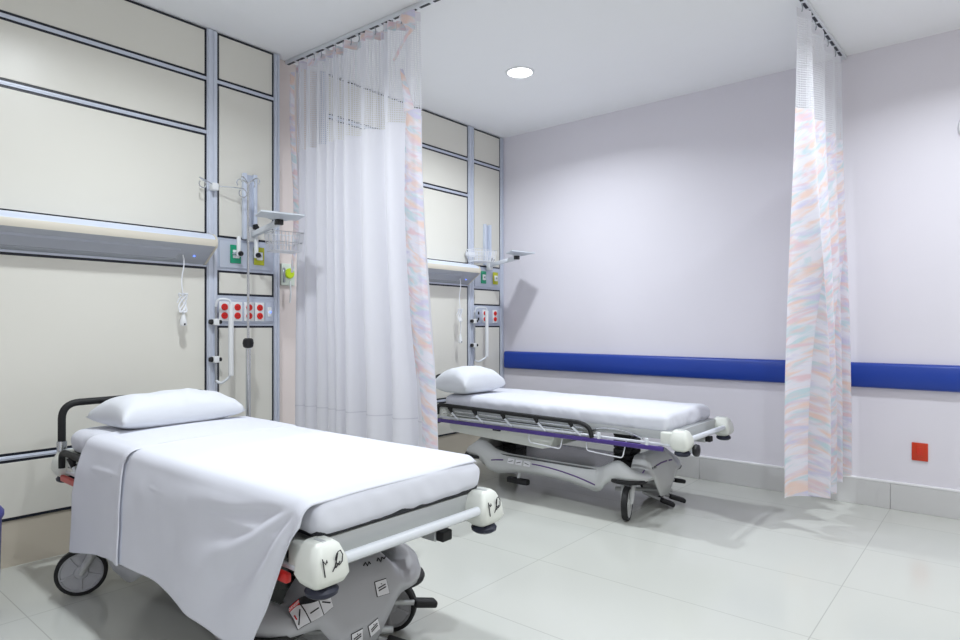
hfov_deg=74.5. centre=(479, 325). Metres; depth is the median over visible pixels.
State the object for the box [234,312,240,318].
socket
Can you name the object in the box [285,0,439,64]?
track
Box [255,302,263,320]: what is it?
power outlet
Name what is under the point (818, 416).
curtain
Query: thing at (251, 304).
power outlet
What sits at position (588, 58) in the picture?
ceiling
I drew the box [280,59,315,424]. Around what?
wall
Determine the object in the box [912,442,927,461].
wall outlet
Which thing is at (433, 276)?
diffuser
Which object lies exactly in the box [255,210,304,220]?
tray
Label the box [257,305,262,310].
socket
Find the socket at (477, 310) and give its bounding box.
[476,309,479,322]
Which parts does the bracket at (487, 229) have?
swing arm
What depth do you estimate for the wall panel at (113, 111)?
3.50 m
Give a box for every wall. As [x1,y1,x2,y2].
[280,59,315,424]
[503,29,959,489]
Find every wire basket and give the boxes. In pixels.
[264,221,303,253]
[465,248,496,263]
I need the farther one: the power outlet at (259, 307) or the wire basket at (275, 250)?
the power outlet at (259, 307)
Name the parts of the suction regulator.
plate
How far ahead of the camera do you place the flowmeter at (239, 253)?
3.93 m
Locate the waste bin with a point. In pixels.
(1, 507)
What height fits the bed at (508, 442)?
0.816 m
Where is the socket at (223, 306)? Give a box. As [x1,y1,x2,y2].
[221,304,227,309]
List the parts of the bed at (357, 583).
rail, push handle, rail, litter frame, pedal lever, foot plate, pedal lever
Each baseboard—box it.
[0,433,479,568]
[563,441,959,519]
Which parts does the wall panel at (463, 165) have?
post, panel, panel, cross rail, panel, cross rail, panel, panel, cross rail, post, pivot rod, swing handle, panel, panel, panel, panel, socket plate, gas plate, cross rail, post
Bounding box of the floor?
[0,458,959,639]
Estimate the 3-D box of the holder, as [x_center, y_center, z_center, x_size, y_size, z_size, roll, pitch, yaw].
[-1.592,-0.846,3.885,0.300,0.090,0.077,0,0,-45]
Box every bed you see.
[51,389,503,639]
[435,374,733,520]
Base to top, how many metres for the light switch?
0.122 m
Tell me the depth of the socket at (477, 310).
5.83 m
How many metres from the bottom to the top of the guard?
0.165 m
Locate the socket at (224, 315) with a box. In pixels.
[221,312,227,318]
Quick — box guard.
[504,351,959,391]
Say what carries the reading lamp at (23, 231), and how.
attached to the wall panel at (113, 111)
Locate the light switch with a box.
[265,303,272,320]
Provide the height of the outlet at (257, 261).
0.116 m
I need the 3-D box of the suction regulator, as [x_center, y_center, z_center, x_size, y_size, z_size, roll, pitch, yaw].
[-1.323,-0.295,4.356,0.041,0.270,0.105,0,0,40]
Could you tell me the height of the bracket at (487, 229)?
0.430 m
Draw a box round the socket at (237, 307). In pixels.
[234,304,240,310]
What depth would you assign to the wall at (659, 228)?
4.71 m
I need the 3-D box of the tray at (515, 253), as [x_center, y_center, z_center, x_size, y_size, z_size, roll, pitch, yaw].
[0.339,-0.637,5.602,0.222,0.029,0.360,0,0,40]
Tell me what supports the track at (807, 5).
attached to the ceiling
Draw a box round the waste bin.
[0,505,3,563]
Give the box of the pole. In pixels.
[236,176,259,416]
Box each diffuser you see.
[0,231,180,258]
[428,272,461,281]
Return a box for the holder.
[199,177,246,197]
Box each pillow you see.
[87,388,244,428]
[436,366,504,393]
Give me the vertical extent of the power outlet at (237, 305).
0.122 m
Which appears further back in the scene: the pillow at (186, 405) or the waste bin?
the pillow at (186, 405)
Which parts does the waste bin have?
lid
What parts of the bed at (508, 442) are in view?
rail rod, rail rod, rail, rail, litter frame, rail post, pedal lever, crank knob, foot plate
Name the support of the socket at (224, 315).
attached to the power outlet at (223, 306)
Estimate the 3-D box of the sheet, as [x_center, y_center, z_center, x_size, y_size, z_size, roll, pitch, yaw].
[-0.890,0.709,2.468,1.623,0.497,0.797,0,0,40]
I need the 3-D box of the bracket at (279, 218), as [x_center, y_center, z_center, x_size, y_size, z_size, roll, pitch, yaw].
[-1.286,-0.760,3.918,0.270,0.440,0.532,0,0,-33]
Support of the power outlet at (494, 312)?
attached to the wall panel at (463, 165)
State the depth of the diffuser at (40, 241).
3.28 m
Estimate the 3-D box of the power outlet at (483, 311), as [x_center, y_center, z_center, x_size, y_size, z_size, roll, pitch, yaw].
[0.048,-0.092,5.912,0.015,0.122,0.068,0,0,40]
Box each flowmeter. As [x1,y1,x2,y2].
[232,236,243,256]
[252,238,260,257]
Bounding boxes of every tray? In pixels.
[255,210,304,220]
[506,250,534,256]
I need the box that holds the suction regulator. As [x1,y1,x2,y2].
[280,263,294,302]
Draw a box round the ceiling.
[131,0,959,137]
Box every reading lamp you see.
[0,210,217,325]
[427,259,480,342]
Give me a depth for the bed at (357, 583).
2.13 m
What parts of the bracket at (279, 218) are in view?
swing arm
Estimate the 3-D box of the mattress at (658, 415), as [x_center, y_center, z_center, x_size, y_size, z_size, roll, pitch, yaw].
[0.637,0.575,4.536,1.806,0.128,0.710,0,0,40]
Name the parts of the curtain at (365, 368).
net panel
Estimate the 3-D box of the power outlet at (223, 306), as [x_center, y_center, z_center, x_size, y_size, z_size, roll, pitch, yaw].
[-1.595,-0.092,3.938,0.015,0.122,0.068,0,0,40]
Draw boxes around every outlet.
[219,301,228,320]
[230,245,240,263]
[232,302,241,320]
[244,302,253,320]
[254,247,263,265]
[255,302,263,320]
[481,271,485,283]
[482,310,485,322]
[492,310,496,322]
[493,272,497,284]
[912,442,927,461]
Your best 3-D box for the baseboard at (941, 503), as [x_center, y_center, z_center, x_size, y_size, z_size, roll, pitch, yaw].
[2.735,1.107,4.059,6.658,0.166,0.013,0,0,40]
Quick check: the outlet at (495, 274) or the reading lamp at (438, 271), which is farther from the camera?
the outlet at (495, 274)
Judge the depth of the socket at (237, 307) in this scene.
4.00 m
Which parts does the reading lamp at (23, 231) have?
call cord, coiled cord, cord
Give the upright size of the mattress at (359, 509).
0.126 m
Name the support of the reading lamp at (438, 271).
attached to the wall panel at (463, 165)
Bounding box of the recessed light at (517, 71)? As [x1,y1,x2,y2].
[505,66,534,77]
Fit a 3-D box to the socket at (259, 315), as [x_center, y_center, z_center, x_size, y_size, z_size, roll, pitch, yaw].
[-1.437,-0.065,4.123,0.008,0.042,0.042,0,0,40]
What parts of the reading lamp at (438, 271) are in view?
call cord, coiled cord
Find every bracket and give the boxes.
[56,440,66,451]
[242,173,304,241]
[483,224,534,269]
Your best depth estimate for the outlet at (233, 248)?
3.98 m
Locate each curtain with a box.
[290,9,437,449]
[785,3,851,497]
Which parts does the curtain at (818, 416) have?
net panel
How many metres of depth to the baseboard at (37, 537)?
3.22 m
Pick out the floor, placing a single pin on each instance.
(561, 561)
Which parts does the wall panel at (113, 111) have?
cross rail, panel, panel, panel, panel, panel, cross rail, cross rail, cross rail, post, pivot rod, swing handle, rod, socket plate, panel, panel, panel, panel, gas plate, cross rail, post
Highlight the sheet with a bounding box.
[69,416,475,639]
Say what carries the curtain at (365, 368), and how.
hanging from the track at (423, 3)
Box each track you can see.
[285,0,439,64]
[799,0,846,59]
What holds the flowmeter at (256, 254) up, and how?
attached to the wall panel at (113, 111)
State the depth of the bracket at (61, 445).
2.93 m
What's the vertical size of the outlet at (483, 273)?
0.116 m
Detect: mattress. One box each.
[71,417,479,536]
[446,388,709,430]
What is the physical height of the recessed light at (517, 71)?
0.010 m
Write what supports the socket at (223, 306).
attached to the power outlet at (223, 306)
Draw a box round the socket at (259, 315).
[257,313,262,318]
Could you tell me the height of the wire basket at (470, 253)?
0.111 m
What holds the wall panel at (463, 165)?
attached to the wall at (287, 310)
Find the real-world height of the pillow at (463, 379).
0.201 m
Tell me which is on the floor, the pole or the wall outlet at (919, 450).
the pole

